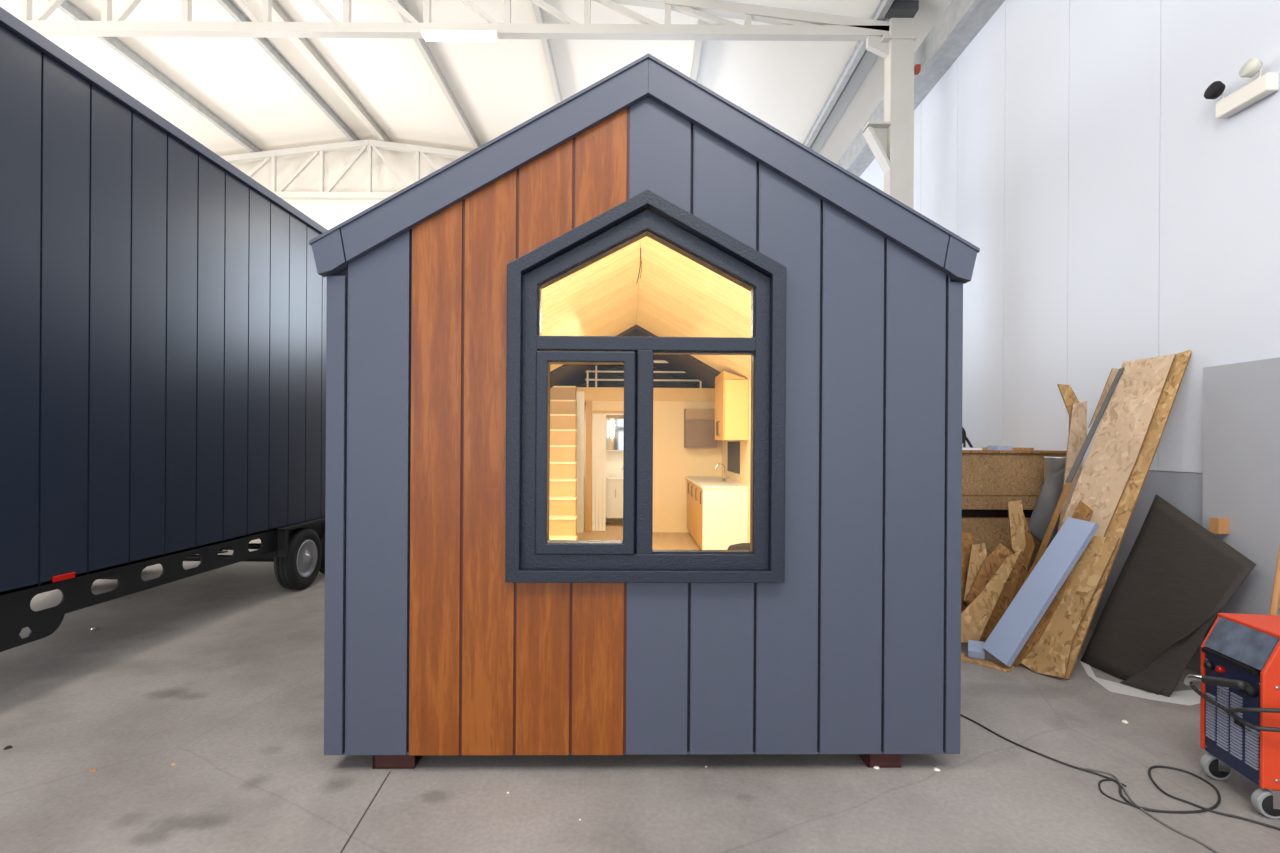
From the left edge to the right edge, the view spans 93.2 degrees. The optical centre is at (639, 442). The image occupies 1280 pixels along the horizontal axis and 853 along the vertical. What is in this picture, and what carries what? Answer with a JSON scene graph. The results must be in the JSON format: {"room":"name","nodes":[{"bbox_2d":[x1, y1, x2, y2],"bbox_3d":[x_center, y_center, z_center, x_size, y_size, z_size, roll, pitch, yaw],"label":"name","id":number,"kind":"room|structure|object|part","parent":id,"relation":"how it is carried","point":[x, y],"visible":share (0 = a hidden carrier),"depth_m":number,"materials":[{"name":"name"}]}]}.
{"room":"factory workshop","nodes":[
{"label":"factory workshop","id":0,"kind":"room"},
{"bbox_2d":[232,148,455,229],"bbox_3d":[-5.774,-2.550,13.375,19.620,8.170,0.150,0,0,0],"label":"wall","id":1,"kind":"structure","parent":0,"point":[329,214],"depth_m":13.30,"materials":[{"name":"paint"}]},
{"bbox_2d":[0,0,951,163],"bbox_3d":[-5.753,-6.100,3.250,19.820,1.310,20.500,0,0,0],"label":"ceiling","id":2,"kind":"structure","parent":0,"point":[500,85],"depth_m":10.00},
{"bbox_2d":[810,19,888,152],"bbox_3d":[3.264,-5.477,3.275,0.180,0.042,19.950,0,0,0],"label":"roof purlin","id":3,"kind":"structure","parent":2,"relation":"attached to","point":[869,58],"depth_m":9.59,"materials":[{"name":"metal"}]},
{"bbox_2d":[0,539,1279,852],"bbox_3d":[-5.800,1.635,0.300,20.020,0.200,26.600,0,0,0],"label":"floor","id":4,"kind":"structure","parent":0,"point":[217,675],"depth_m":2.87,"materials":[{"name":"concrete"}]},
{"bbox_2d":[0,7,327,651],"bbox_3d":[-4.822,-0.454,4.982,2.650,3.988,7.936,0,0,0],"label":"trailer","id":5,"kind":"object","parent":4,"relation":"on","point":[163,308],"visible":0.79,"depth_m":4.29,"materials":[{"name":"metal"}]},
{"bbox_2d":[52,572,74,581],"bbox_3d":[-3.589,0.836,3.770,0.012,0.035,0.140,0,0,0],"label":"marker light","id":6,"kind":"object","parent":5,"relation":"attached to","point":[56,576],"depth_m":3.77,"materials":[{"name":"plastic"}]},
{"bbox_3d":[-4.839,-2.207,4.982,2.595,0.434,7.936,0,0,0],"label":"roof trim","id":7,"kind":"part","parent":5,"relation":"part of","materials":[{"name":"metal"}]},
{"bbox_2d":[340,772,389,852],"bbox_3d":[-1.163,1.565,2.582,0.007,0.007,0.586,0,0,-5],"label":"joint","id":8,"kind":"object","parent":4,"relation":"on","point":[389,772],"depth_m":2.54,"materials":[{"name":"concrete"}]},
{"bbox_2d":[309,53,979,768],"bbox_3d":[-0.028,-0.131,7.270,3.159,3.402,8.920,0,0,-1],"label":"house","id":9,"kind":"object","parent":4,"relation":"on","point":[643,216],"visible":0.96,"depth_m":2.87,"materials":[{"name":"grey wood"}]},
{"bbox_3d":[-1.439,0.341,2.916,0.086,2.257,0.143,0,0,-1],"label":"corner trim","id":10,"kind":"part","parent":9,"relation":"part of","materials":[{"name":"metal"}]},
{"bbox_2d":[549,386,576,539],"bbox_3d":[-1.154,0.271,8.767,0.655,2.355,2.172,0,0,-1],"label":"staircase","id":11,"kind":"structure","parent":9,"relation":"on","point":[563,402],"depth_m":8.57,"materials":[{"name":"brown wood"}]},
{"bbox_3d":[-0.973,0.307,9.823,0.130,2.285,0.055,0,0,-1],"label":"film wrapped post","id":12,"kind":"part","parent":9,"relation":"part of","materials":[{"name":"plastic"}]},
{"bbox_3d":[-0.258,0.047,2.886,0.467,0.957,0.100,0,0,-1],"label":"opening sash","id":13,"kind":"part","parent":9,"relation":"part of","materials":[{"name":"metal"}]},
{"bbox_3d":[-0.668,0.481,9.910,0.215,1.910,0.060,0,0,-1],"label":"folding door","id":14,"kind":"part","parent":9,"relation":"part of","materials":[{"name":"wood"}]},
{"bbox_3d":[-0.425,0.380,9.884,0.920,2.145,0.080,0,0,-1],"label":"door casing","id":15,"kind":"part","parent":9,"relation":"part of","materials":[{"name":"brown wood"}]},
{"bbox_2d":[602,474,622,517],"bbox_3d":[-0.413,1.010,10.835,0.540,0.885,0.580,0,0,-1],"label":"base cabinet","id":16,"kind":"object","parent":9,"relation":"on","point":[614,485],"visible":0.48,"depth_m":10.56,"materials":[{"name":"beige wood"}]},
{"bbox_3d":[-0.532,0.982,10.572,0.243,0.650,0.018,0,0,-1],"label":"cabinet door","id":17,"kind":"part","parent":16,"relation":"part of","materials":[{"name":"wood"}]},
{"bbox_2d":[602,474,622,479],"bbox_3d":[-0.411,0.608,10.835,0.540,0.080,0.580,0,0,-1],"label":"basin","id":18,"kind":"object","parent":16,"relation":"in","point":[607,477],"depth_m":10.60,"materials":[{"name":"ceramic"}]},
{"bbox_3d":[-0.286,0.983,10.576,0.243,0.650,0.018,0,0,-1],"label":"cabinet door","id":19,"kind":"part","parent":16,"relation":"part of","materials":[{"name":"wood"}]},
{"bbox_2d":[606,414,623,450],"bbox_3d":[-0.400,-0.192,11.087,0.600,0.680,0.145,0,0,-1],"label":"mirror","id":20,"kind":"object","parent":9,"relation":"attached to","point":[614,423],"visible":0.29,"depth_m":11.01,"materials":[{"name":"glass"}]},
{"bbox_2d":[585,360,701,387],"bbox_3d":[0.094,-1.128,9.902,1.980,0.458,0.049,0,0,-1],"label":"loft railing","id":21,"kind":"object","parent":9,"relation":"on","point":[655,361],"visible":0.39,"depth_m":9.89,"materials":[{"name":"metal"}]},
{"bbox_3d":[-0.856,-1.123,9.887,0.030,0.435,0.032,0,0,-1],"label":"post","id":22,"kind":"part","parent":21,"relation":"part of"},
{"bbox_3d":[-0.716,-1.122,9.889,0.030,0.435,0.032,0,0,-1],"label":"post","id":23,"kind":"part","parent":21,"relation":"part of","materials":[{"name":"metal"}]},
{"bbox_3d":[0.095,-1.164,9.902,1.980,0.028,0.030,0,0,-1],"label":"rail","id":24,"kind":"part","parent":21,"relation":"part of","materials":[{"name":"metal"}]},
{"bbox_3d":[0.094,-1.029,9.902,1.980,0.028,0.030,0,0,-1],"label":"rail","id":25,"kind":"part","parent":21,"relation":"part of","materials":[{"name":"metal"}]},
{"bbox_3d":[0.096,-1.334,9.902,1.980,0.046,0.048,0,0,-1],"label":"rail","id":26,"kind":"part","parent":21,"relation":"part of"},
{"bbox_3d":[0.029,-0.254,2.914,1.176,1.705,0.112,0,0,-1],"label":"frame","id":27,"kind":"part","parent":9,"relation":"part of","materials":[{"name":"metal"}]},
{"bbox_2d":[684,409,716,447],"bbox_3d":[0.972,-0.234,9.740,0.500,0.620,0.283,0,0,-1],"label":"upper cabinet","id":28,"kind":"object","parent":9,"relation":"attached to","point":[699,424],"visible":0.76,"depth_m":9.60,"materials":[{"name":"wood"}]},
{"bbox_3d":[0.975,-0.459,9.606,0.500,0.170,0.016,0,0,-1],"label":"panel","id":29,"kind":"part","parent":28,"relation":"part of","materials":[{"name":"brown wood"}]},
{"bbox_3d":[0.973,-0.144,9.606,0.500,0.440,0.016,0,0,-1],"label":"flap door","id":30,"kind":"part","parent":28,"relation":"part of","materials":[{"name":"brown wood"}]},
{"bbox_2d":[687,479,747,549],"bbox_3d":[1.047,1.017,8.752,0.596,0.882,2.210,0,0,-1],"label":"base cabinet","id":31,"kind":"object","parent":9,"relation":"on","point":[717,519],"visible":0.88,"depth_m":7.65,"materials":[{"name":"brown wood"}]},
{"bbox_3d":[0.775,0.980,9.573,0.021,0.790,0.540,0,0,-1],"label":"cabinet door","id":32,"kind":"part","parent":31,"relation":"part of","materials":[{"name":"brown wood"}]},
{"bbox_3d":[0.784,0.980,9.028,0.021,0.790,0.540,0,0,-1],"label":"cabinet door","id":33,"kind":"part","parent":31,"relation":"part of","materials":[{"name":"brown wood"}]},
{"bbox_3d":[0.792,0.980,8.483,0.021,0.790,0.540,0,0,-1],"label":"cabinet door","id":34,"kind":"part","parent":31,"relation":"part of","materials":[{"name":"brown wood"}]},
{"bbox_3d":[0.801,0.980,7.938,0.021,0.790,0.540,0,0,-1],"label":"cabinet door","id":35,"kind":"part","parent":31,"relation":"part of","materials":[{"name":"brown wood"}]},
{"bbox_2d":[686,476,747,488],"bbox_3d":[1.055,0.561,8.755,0.621,0.030,2.254,0,0,0],"label":"countertop","id":36,"kind":"structure","parent":31,"relation":"on","point":[704,482],"depth_m":8.18,"materials":[{"name":"stone"}]},
{"bbox_2d":[715,464,728,481],"bbox_3d":[1.149,0.418,8.491,0.199,0.258,0.061,0,0,10],"label":"kitchen faucet","id":37,"kind":"object","parent":36,"relation":"on","point":[724,478],"visible":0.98,"depth_m":8.48,"materials":[{"name":"silver metal"}]},
{"bbox_3d":[1.119,0.408,8.488,0.144,0.239,0.022,0,0,-1],"label":"spout","id":38,"kind":"part","parent":37,"relation":"part of","materials":[{"name":"silver metal"}]},
{"bbox_3d":[1.077,1.018,7.658,0.571,0.882,0.020,0,0,-1],"label":"panel","id":39,"kind":"part","parent":31,"relation":"part of","materials":[{"name":"wood"}]},
{"bbox_2d":[715,371,747,439],"bbox_3d":[1.194,-0.475,8.047,0.342,0.875,0.785,0,0,-1],"label":"upper cabinet","id":40,"kind":"object","parent":9,"relation":"attached to","point":[731,390],"visible":1,"depth_m":7.66,"materials":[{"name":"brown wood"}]},
{"bbox_3d":[1.055,-0.421,8.242,0.018,0.765,0.385,0,0,-1],"label":"cabinet door","id":41,"kind":"part","parent":40,"relation":"part of","materials":[{"name":"brown wood"}]},
{"bbox_3d":[1.062,-0.421,7.852,0.018,0.765,0.385,0,0,-1],"label":"cabinet door","id":42,"kind":"part","parent":40,"relation":"part of","materials":[{"name":"brown wood"}]},
{"bbox_3d":[1.210,-0.860,8.047,0.315,0.105,0.785,0,0,-1],"label":"crown panel","id":43,"kind":"part","parent":40,"relation":"part of","materials":[{"name":"brown wood"}]},
{"bbox_2d":[727,543,749,549],"bbox_3d":[0.916,1.156,5.085,0.380,0.612,0.380,0,0,-1],"label":"stool","id":44,"kind":"object","parent":9,"relation":"on","point":[741,546],"visible":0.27,"depth_m":5.03,"materials":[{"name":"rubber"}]},
{"bbox_3d":[1.503,0.359,2.962,0.070,2.257,0.143,0,0,-1],"label":"corner trim","id":45,"kind":"part","parent":9,"relation":"part of","materials":[{"name":"metal"}]},
{"bbox_2d":[862,17,916,208],"bbox_3d":[3.152,-1.886,7.700,0.600,6.950,0.240,0,0,0],"label":"steel column","id":46,"kind":"structure","parent":4,"relation":"on","point":[890,140],"depth_m":7.60,"materials":[{"name":"metal"}]},
{"bbox_2d":[21,0,889,40],"bbox_3d":[-6.108,-5.805,7.700,18.727,1.283,0.120,0,0,0],"label":"roof truss","id":47,"kind":"object","parent":46,"relation":"on","point":[788,24],"visible":0.96,"depth_m":7.64,"materials":[{"name":"metal"}]},
{"bbox_3d":[-7.805,-5.715,7.700,0.075,0.775,0.075,0,0,0],"label":"web post","id":48,"kind":"part","parent":47,"relation":"part of","materials":[{"name":"metal"}]},
{"bbox_3d":[-6.785,-5.770,7.700,0.075,0.898,0.075,0,0,0],"label":"web post","id":49,"kind":"part","parent":47,"relation":"part of","materials":[{"name":"metal"}]},
{"bbox_2d":[48,0,262,160],"bbox_3d":[-8.232,-6.262,3.240,0.080,0.160,20.080,0,0,0],"label":"roof purlin","id":50,"kind":"structure","parent":47,"relation":"on","point":[67,7],"depth_m":10.40,"materials":[{"name":"metal"}]},
{"bbox_3d":[-5.764,-5.825,7.700,0.075,1.020,0.075,0,0,0],"label":"web post","id":51,"kind":"part","parent":47,"relation":"part of","materials":[{"name":"metal"}]},
{"bbox_3d":[-4.745,-5.758,7.700,0.075,0.898,0.075,0,0,0],"label":"web post","id":52,"kind":"part","parent":47,"relation":"part of","materials":[{"name":"metal"}]},
{"bbox_2d":[216,0,359,149],"bbox_3d":[-6.110,-6.503,3.240,0.080,0.160,20.080,0,0,0],"label":"roof purlin","id":53,"kind":"structure","parent":47,"relation":"on","point":[229,6],"depth_m":10.60,"materials":[{"name":"metal"}]},
{"bbox_2d":[261,0,391,141],"bbox_3d":[-5.460,-6.505,3.240,0.080,0.160,20.080,0,0,0],"label":"roof purlin","id":54,"kind":"structure","parent":47,"relation":"on","point":[278,12],"depth_m":10.70,"materials":[{"name":"white paint"}]},
{"bbox_3d":[-3.725,-5.691,7.700,0.075,0.775,0.075,0,0,0],"label":"web post","id":55,"kind":"part","parent":47,"relation":"part of","materials":[{"name":"metal"}]},
{"bbox_3d":[-2.706,-5.623,7.700,0.075,0.653,0.075,0,0,0],"label":"web post","id":56,"kind":"part","parent":47,"relation":"part of","materials":[{"name":"metal"}]},
{"bbox_2d":[395,0,480,148],"bbox_3d":[-3.422,-6.248,3.240,0.080,0.160,20.080,0,0,0],"label":"roof purlin","id":57,"kind":"structure","parent":47,"relation":"on","point":[421,44],"depth_m":10.47,"materials":[{"name":"white paint"}]},
{"bbox_2d":[421,30,498,41],"bbox_3d":[-2.246,-5.121,7.596,0.940,0.175,0.213,0,0,0],"label":"lamp","id":58,"kind":"object","parent":47,"relation":"hanging from","point":[428,35],"visible":1,"depth_m":7.51,"materials":[{"name":"white"}]},
{"bbox_3d":[-1.686,-5.556,7.700,0.075,0.530,0.075,0,0,0],"label":"web post","id":59,"kind":"part","parent":47,"relation":"part of","materials":[{"name":"metal"}]},
{"bbox_2d":[532,2,562,103],"bbox_3d":[-1.413,-5.995,3.240,0.080,0.160,20.080,0,0,0],"label":"roof purlin","id":60,"kind":"structure","parent":47,"relation":"on","point":[538,12],"depth_m":9.39,"materials":[{"name":"white paint"}]},
{"bbox_3d":[-0.666,-5.488,7.700,0.075,0.408,0.075,0,0,0],"label":"web post","id":61,"kind":"part","parent":47,"relation":"part of","materials":[{"name":"metal"}]},
{"bbox_3d":[0.353,-5.421,7.700,0.075,0.286,0.075,0,0,0],"label":"web post","id":62,"kind":"part","parent":47,"relation":"part of","materials":[{"name":"metal"}]},
{"bbox_2d":[690,19,704,80],"bbox_3d":[0.835,-5.711,3.240,0.080,0.160,20.080,0,0,0],"label":"roof purlin","id":63,"kind":"structure","parent":47,"relation":"on","point":[698,43],"depth_m":8.88,"materials":[{"name":"white paint"}]},
{"bbox_3d":[1.373,-5.353,7.700,0.075,0.163,0.075,0,0,0],"label":"web post","id":64,"kind":"part","parent":47,"relation":"part of","materials":[{"name":"metal"}]},
{"bbox_2d":[803,0,893,147],"bbox_3d":[3.033,-5.434,3.240,0.080,0.160,20.080,0,0,0],"label":"roof purlin","id":65,"kind":"structure","parent":47,"relation":"on","point":[881,10],"depth_m":8.98,"materials":[{"name":"metal"}]},
{"bbox_3d":[3.181,-5.041,7.700,0.580,0.260,0.240,0,0,0],"label":"cap plate","id":66,"kind":"part","parent":46,"relation":"part of","materials":[{"name":"white paint"}]},
{"bbox_2d":[885,0,918,18],"bbox_3d":[3.258,-5.395,7.535,0.350,0.110,0.170,0,0,0],"label":"gutter","id":67,"kind":"object","parent":46,"relation":"attached to","point":[899,8],"visible":0.86,"depth_m":7.45,"materials":[{"name":"metal"}]},
{"bbox_2d":[914,64,920,74],"bbox_3d":[3.489,-4.704,7.620,0.060,0.090,0.080,0,0,0],"label":"junction box","id":68,"kind":"object","parent":46,"relation":"attached to","point":[917,68],"visible":1,"depth_m":7.58,"materials":[{"name":"plastic"}]},
{"bbox_2d":[961,532,972,611],"bbox_3d":[2.681,1.167,4.957,0.188,0.833,0.379,0,0,27],"label":"osb offcut","id":69,"kind":"object","parent":4,"relation":"on","point":[967,539],"visible":0.36,"depth_m":5.03,"materials":[{"name":"wood"}]},
{"bbox_2d":[963,543,986,604],"bbox_3d":[2.706,1.080,4.888,0.273,0.526,0.120,0,0,-28],"label":"osb offcut","id":70,"kind":"object","parent":4,"relation":"on","point":[978,553],"visible":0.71,"depth_m":4.91,"materials":[{"name":"wood"}]},
{"bbox_2d":[961,652,1013,672],"bbox_3d":[2.448,1.575,4.367,0.174,0.016,0.420,0,0,-38],"label":"strip","id":71,"kind":"object","parent":4,"relation":"on","point":[964,657],"visible":0.7,"depth_m":4.30,"materials":[{"name":"wood"}]},
{"bbox_2d":[968,640,984,659],"bbox_3d":[2.467,1.515,4.440,0.105,0.096,0.149,0,0,29],"label":"foam offcut","id":72,"kind":"object","parent":71,"relation":"on","point":[975,649],"visible":0.93,"depth_m":4.40,"materials":[{"name":"plastic"}]},
{"bbox_2d":[966,543,1012,603],"bbox_3d":[2.790,1.064,4.848,0.454,0.504,0.078,0,0,-20],"label":"osb offcut","id":73,"kind":"object","parent":4,"relation":"on","point":[990,565],"visible":0.76,"depth_m":4.85,"materials":[{"name":"wood"}]},
{"bbox_2d":[961,551,1020,642],"bbox_3d":[2.654,1.167,4.600,0.559,0.677,0.079,0,0,-8],"label":"osb offcut","id":74,"kind":"object","parent":4,"relation":"on","point":[974,618],"visible":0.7,"depth_m":4.60,"materials":[{"name":"wood"}]},
{"bbox_2d":[962,509,1040,574],"bbox_3d":[3.133,1.097,6.060,1.480,0.985,1.080,0,0,0],"label":"storage box","id":75,"kind":"object","parent":4,"relation":"on","point":[990,527],"visible":0.04,"depth_m":5.52,"materials":[{"name":"wood"}]},
{"bbox_2d":[962,447,1066,509],"bbox_3d":[3.133,0.323,6.045,1.510,0.563,1.150,0,0,0],"label":"storage box","id":76,"kind":"object","parent":75,"relation":"on","point":[991,479],"depth_m":5.50,"materials":[{"name":"wood"}]},
{"bbox_2d":[962,448,981,449],"bbox_3d":[3.020,0.055,5.650,0.240,0.023,0.200,0,0,0],"label":"foam offcut","id":77,"kind":"object","parent":76,"relation":"on","point":[962,448],"visible":0.31,"depth_m":5.55,"materials":[{"name":"plastic"}]},
{"bbox_2d":[962,427,972,447],"bbox_3d":[2.960,-0.092,5.650,0.300,0.282,0.060,0,0,0],"label":"tool","id":78,"kind":"object","parent":77,"relation":"on","point":[964,437],"visible":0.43,"depth_m":5.64,"materials":[{"name":"black metal"}]},
{"bbox_3d":[3.019,-0.021,5.650,0.181,0.141,0.024,0,0,0],"label":"frame","id":79,"kind":"part","parent":78,"relation":"part of","materials":[{"name":"black metal"}]},
{"bbox_2d":[987,446,1011,449],"bbox_3d":[3.346,0.047,5.635,0.130,0.043,0.170,0,0,0],"label":"foam offcut","id":80,"kind":"object","parent":76,"relation":"on","point":[988,447],"visible":0.74,"depth_m":5.55,"materials":[{"name":"plastic"}]},
{"bbox_3d":[3.450,0.056,5.830,0.600,0.025,0.140,0,0,0],"label":"wood strip","id":81,"kind":"part","parent":76,"relation":"part of","materials":[{"name":"wood"}]},
{"bbox_3d":[3.135,0.078,6.045,1.510,0.022,1.150,0,0,0],"label":"lid","id":82,"kind":"part","parent":76,"relation":"part of","materials":[{"name":"wood"}]},
{"bbox_2d":[979,554,1023,642],"bbox_3d":[2.831,1.222,4.727,0.499,0.709,0.052,0,0,-23],"label":"osb offcut","id":83,"kind":"object","parent":4,"relation":"on","point":[1004,600],"visible":0.5,"depth_m":4.74,"materials":[{"name":"wood"}]},
{"bbox_2d":[1012,513,1034,600],"bbox_3d":[3.090,1.038,4.938,0.363,1.076,0.107,0,0,-37],"label":"osb offcut","id":84,"kind":"object","parent":4,"relation":"on","point":[1027,552],"visible":0.35,"depth_m":4.97,"materials":[{"name":"wood"}]},
{"bbox_2d":[1007,500,1025,554],"bbox_3d":[3.076,0.706,4.938,0.113,0.471,0.188,0,0,18],"label":"osb offcut","id":85,"kind":"object","parent":84,"relation":"on","point":[1015,508],"visible":0.88,"depth_m":4.93,"materials":[{"name":"wood"}]},
{"bbox_2d":[982,517,1098,666],"bbox_3d":[2.817,1.043,4.265,0.717,1.036,0.201,0,0,2],"label":"foam slab","id":86,"kind":"object","parent":4,"relation":"on","point":[1020,619],"visible":1,"depth_m":4.23,"materials":[{"name":"plastic"}]},
{"bbox_2d":[1022,482,1071,585],"bbox_3d":[2.924,0.870,4.479,0.576,1.162,0.021,0,0,-5],"label":"board","id":87,"kind":"object","parent":4,"relation":"on","point":[1065,490],"visible":0.55,"depth_m":4.49,"materials":[{"name":"wood"}]},
{"bbox_2d":[1012,500,1092,665],"bbox_3d":[2.940,1.000,4.325,0.598,1.170,0.174,0,0,-4],"label":"board","id":88,"kind":"object","parent":4,"relation":"on","point":[1082,511],"visible":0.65,"depth_m":4.28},
{"bbox_2d":[1044,457,1065,550],"bbox_3d":[3.623,0.857,5.250,0.210,1.471,0.210,0,0,0],"label":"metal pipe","id":89,"kind":"object","parent":4,"relation":"on","point":[1052,465],"visible":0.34,"depth_m":5.20,"materials":[{"name":"metal"}]},
{"bbox_2d":[1028,467,1064,547],"bbox_3d":[3.469,0.565,5.072,0.403,0.811,0.104,0,0,0],"label":"sheet","id":90,"kind":"object","parent":89,"relation":"attached to","point":[1052,488],"visible":0.61,"depth_m":5.08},
{"bbox_2d":[1057,384,1079,426],"bbox_3d":[3.526,0.541,4.912,0.264,2.056,0.200,0,0,0],"label":"board","id":91,"kind":"object","parent":4,"relation":"on","point":[1068,395],"visible":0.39,"depth_m":4.99,"materials":[{"name":"wood"}]},
{"bbox_2d":[1020,536,1119,677],"bbox_3d":[2.976,1.114,4.172,0.571,0.942,0.315,0,0,0],"label":"board","id":92,"kind":"object","parent":4,"relation":"on","point":[1050,655],"visible":0.96,"depth_m":4.16,"materials":[{"name":"wood"}]},
{"bbox_2d":[1057,401,1086,532],"bbox_3d":[3.322,0.598,4.717,0.820,1.888,0.107,0,0,-39],"label":"board","id":93,"kind":"object","parent":4,"relation":"on","point":[1077,436],"visible":0.46,"depth_m":4.87,"materials":[{"name":"wood"}]},
{"bbox_2d":[1088,368,1118,427],"bbox_3d":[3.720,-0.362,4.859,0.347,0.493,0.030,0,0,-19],"label":"board","id":94,"kind":"object","parent":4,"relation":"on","point":[1114,371],"visible":0.86,"depth_m":4.86,"materials":[{"name":"wood"}]},
{"bbox_2d":[1060,354,1175,569],"bbox_3d":[3.272,0.464,4.413,1.115,2.219,0.400,0,0,-15],"label":"board","id":95,"kind":"object","parent":4,"relation":"on","point":[1114,452],"depth_m":4.43,"materials":[{"name":"wood"}]},
{"bbox_3d":[3.469,-0.139,4.607,0.458,0.884,0.043,0,0,-4],"label":"metal strip","id":96,"kind":"part","parent":95,"relation":"part of","materials":[{"name":"metal"}]},
{"bbox_2d":[960,714,1279,829],"bbox_3d":[2.185,1.577,2.931,1.303,0.010,0.534,0,0,39],"label":"cable","id":97,"kind":"object","parent":4,"relation":"on","point":[1204,809],"visible":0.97,"depth_m":2.74,"materials":[{"name":"rubber"}]},
{"bbox_2d":[1065,350,1190,678],"bbox_3d":[3.356,0.458,4.231,1.168,2.260,0.242,0,0,-7],"label":"board","id":98,"kind":"object","parent":4,"relation":"on","point":[1117,528],"visible":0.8,"depth_m":4.23,"materials":[{"name":"wood"}]},
{"bbox_2d":[1079,660,1199,705],"bbox_3d":[3.233,1.586,3.983,0.528,0.003,0.760,0,0,-34],"label":"plastic film","id":99,"kind":"object","parent":4,"relation":"on","point":[1187,697],"visible":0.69,"depth_m":3.83,"materials":[{"name":"plastic"}]},
{"bbox_2d":[1081,494,1256,696],"bbox_3d":[3.469,0.978,4.039,0.605,1.213,0.764,0,0,0],"label":"sheet","id":100,"kind":"object","parent":99,"relation":"on","point":[1173,584],"visible":0.99,"depth_m":4.07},
{"bbox_2d":[1080,767,1218,852],"bbox_3d":[2.192,1.578,2.621,0.115,0.009,0.641,0,0,0],"label":"cable","id":101,"kind":"object","parent":4,"relation":"on","point":[1114,776],"visible":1,"depth_m":2.56,"materials":[{"name":"rubber"}]},
{"bbox_2d":[1098,779,1200,812],"bbox_3d":[2.223,1.579,2.669,0.191,0.008,0.342,0,0,-37],"label":"cable","id":102,"kind":"object","parent":4,"relation":"on","point":[1102,780],"visible":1,"depth_m":2.72,"materials":[{"name":"rubber"}]},
{"bbox_2d":[1200,613,1279,818],"bbox_3d":[3.107,1.200,2.644,0.978,0.778,0.365,0,0,10],"label":"machine","id":103,"kind":"object","parent":4,"relation":"on","point":[1243,647],"visible":0.97,"depth_m":2.67,"materials":[{"name":"orange metal"}]},
{"bbox_2d":[1204,661,1214,669],"bbox_3d":[2.674,1.046,2.846,0.025,0.040,0.040,0,0,10],"label":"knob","id":104,"kind":"object","parent":103,"relation":"attached to","point":[1208,665],"depth_m":2.84,"materials":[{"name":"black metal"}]},
{"bbox_2d":[1183,674,1279,731],"bbox_3d":[2.751,1.117,2.551,0.323,0.177,0.726,0,0,-41],"label":"torch","id":105,"kind":"object","parent":103,"relation":"on","point":[1189,679],"visible":1,"depth_m":2.66,"materials":[{"name":"rubber"}]},
{"bbox_3d":[2.683,1.221,2.719,0.038,0.480,0.321,0,0,10],"label":"panel","id":106,"kind":"part","parent":103,"relation":"part of","materials":[{"name":"metal"}]},
{"bbox_3d":[2.701,0.896,2.716,0.090,0.154,0.317,0,0,10],"label":"control panel","id":107,"kind":"part","parent":103,"relation":"part of","materials":[{"name":"metal"}]},
{"bbox_2d":[1202,357,1279,642],"bbox_3d":[3.867,0.539,3.370,0.040,2.110,1.540,0,0,0],"label":"panel","id":108,"kind":"object","parent":4,"relation":"on","point":[1241,401],"visible":0.55,"depth_m":3.84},
{"bbox_2d":[1210,517,1228,533],"bbox_3d":[3.811,0.543,3.980,0.069,0.100,0.060,0,0,0],"label":"wood block","id":109,"kind":"object","parent":108,"relation":"attached to","point":[1218,525],"visible":1,"depth_m":3.95,"materials":[{"name":"wood"}]},
{"bbox_2d":[1269,545,1279,615],"bbox_3d":[3.370,0.769,3.200,0.306,1.043,0.032,0,0,-21],"label":"board","id":110,"kind":"object","parent":4,"relation":"on","point":[1275,600],"visible":0.39,"depth_m":3.19,"materials":[{"name":"brown wood"}]},
{"bbox_2d":[859,0,1279,473],"bbox_3d":[4.006,-2.622,3.250,0.140,5.674,20.500,0,0,0],"label":"wall","id":111,"kind":"structure","parent":0,"point":[1107,205],"depth_m":5.12,"materials":[{"name":"paint"}]},
{"bbox_2d":[837,0,1004,176],"bbox_3d":[3.779,-4.947,3.625,0.338,0.360,19.250,0,0,0],"label":"beam","id":112,"kind":"structure","parent":111,"relation":"attached to","point":[961,21],"depth_m":7.49,"materials":[{"name":"metal"}]},
{"bbox_2d":[1079,467,1202,670],"bbox_3d":[3.995,0.902,3.150,0.160,1.385,20.300,0,0,0],"label":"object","id":113,"kind":"structure","parent":111,"relation":"attached to","point":[1183,491],"depth_m":4.57,"materials":[{"name":"grey"}]},
{"bbox_2d":[1204,58,1278,118],"bbox_3d":[3.865,-2.290,3.908,0.135,0.237,0.375,0,0,0],"label":"emergency light","id":114,"kind":"object","parent":111,"relation":"attached to","point":[1267,84],"visible":1,"depth_m":3.84,"materials":[{"name":"plastic"}]},
{"bbox_3d":[-15.563,-2.028,3.150,0.150,7.006,20.300,0,0,0],"label":"wall","id":115,"kind":"structure","parent":0,"visible":0},
{"bbox_2d":[220,139,468,199],"bbox_3d":[-6.108,-5.805,12.900,18.727,1.283,0.120,0,0,0],"label":"roof truss","id":116,"kind":"object","parent":115,"relation":"attached to","point":[314,151],"visible":0.21,"depth_m":12.86,"materials":[{"name":"metal"}]},
{"bbox_3d":[-7.805,-5.715,12.900,0.075,0.775,0.075,0,0,0],"label":"web post","id":117,"kind":"part","parent":116,"relation":"part of","materials":[{"name":"metal"}]},
{"bbox_3d":[-6.785,-5.770,12.900,0.075,0.898,0.075,0,0,0],"label":"web post","id":118,"kind":"part","parent":116,"relation":"part of","materials":[{"name":"metal"}]},
{"bbox_3d":[-5.764,-5.825,12.900,0.075,1.020,0.075,0,0,0],"label":"web post","id":119,"kind":"part","parent":116,"relation":"part of","materials":[{"name":"metal"}]},
{"bbox_3d":[-4.745,-5.758,12.900,0.075,0.898,0.075,0,0,0],"label":"web post","id":120,"kind":"part","parent":116,"relation":"part of","materials":[{"name":"metal"}]}
]}

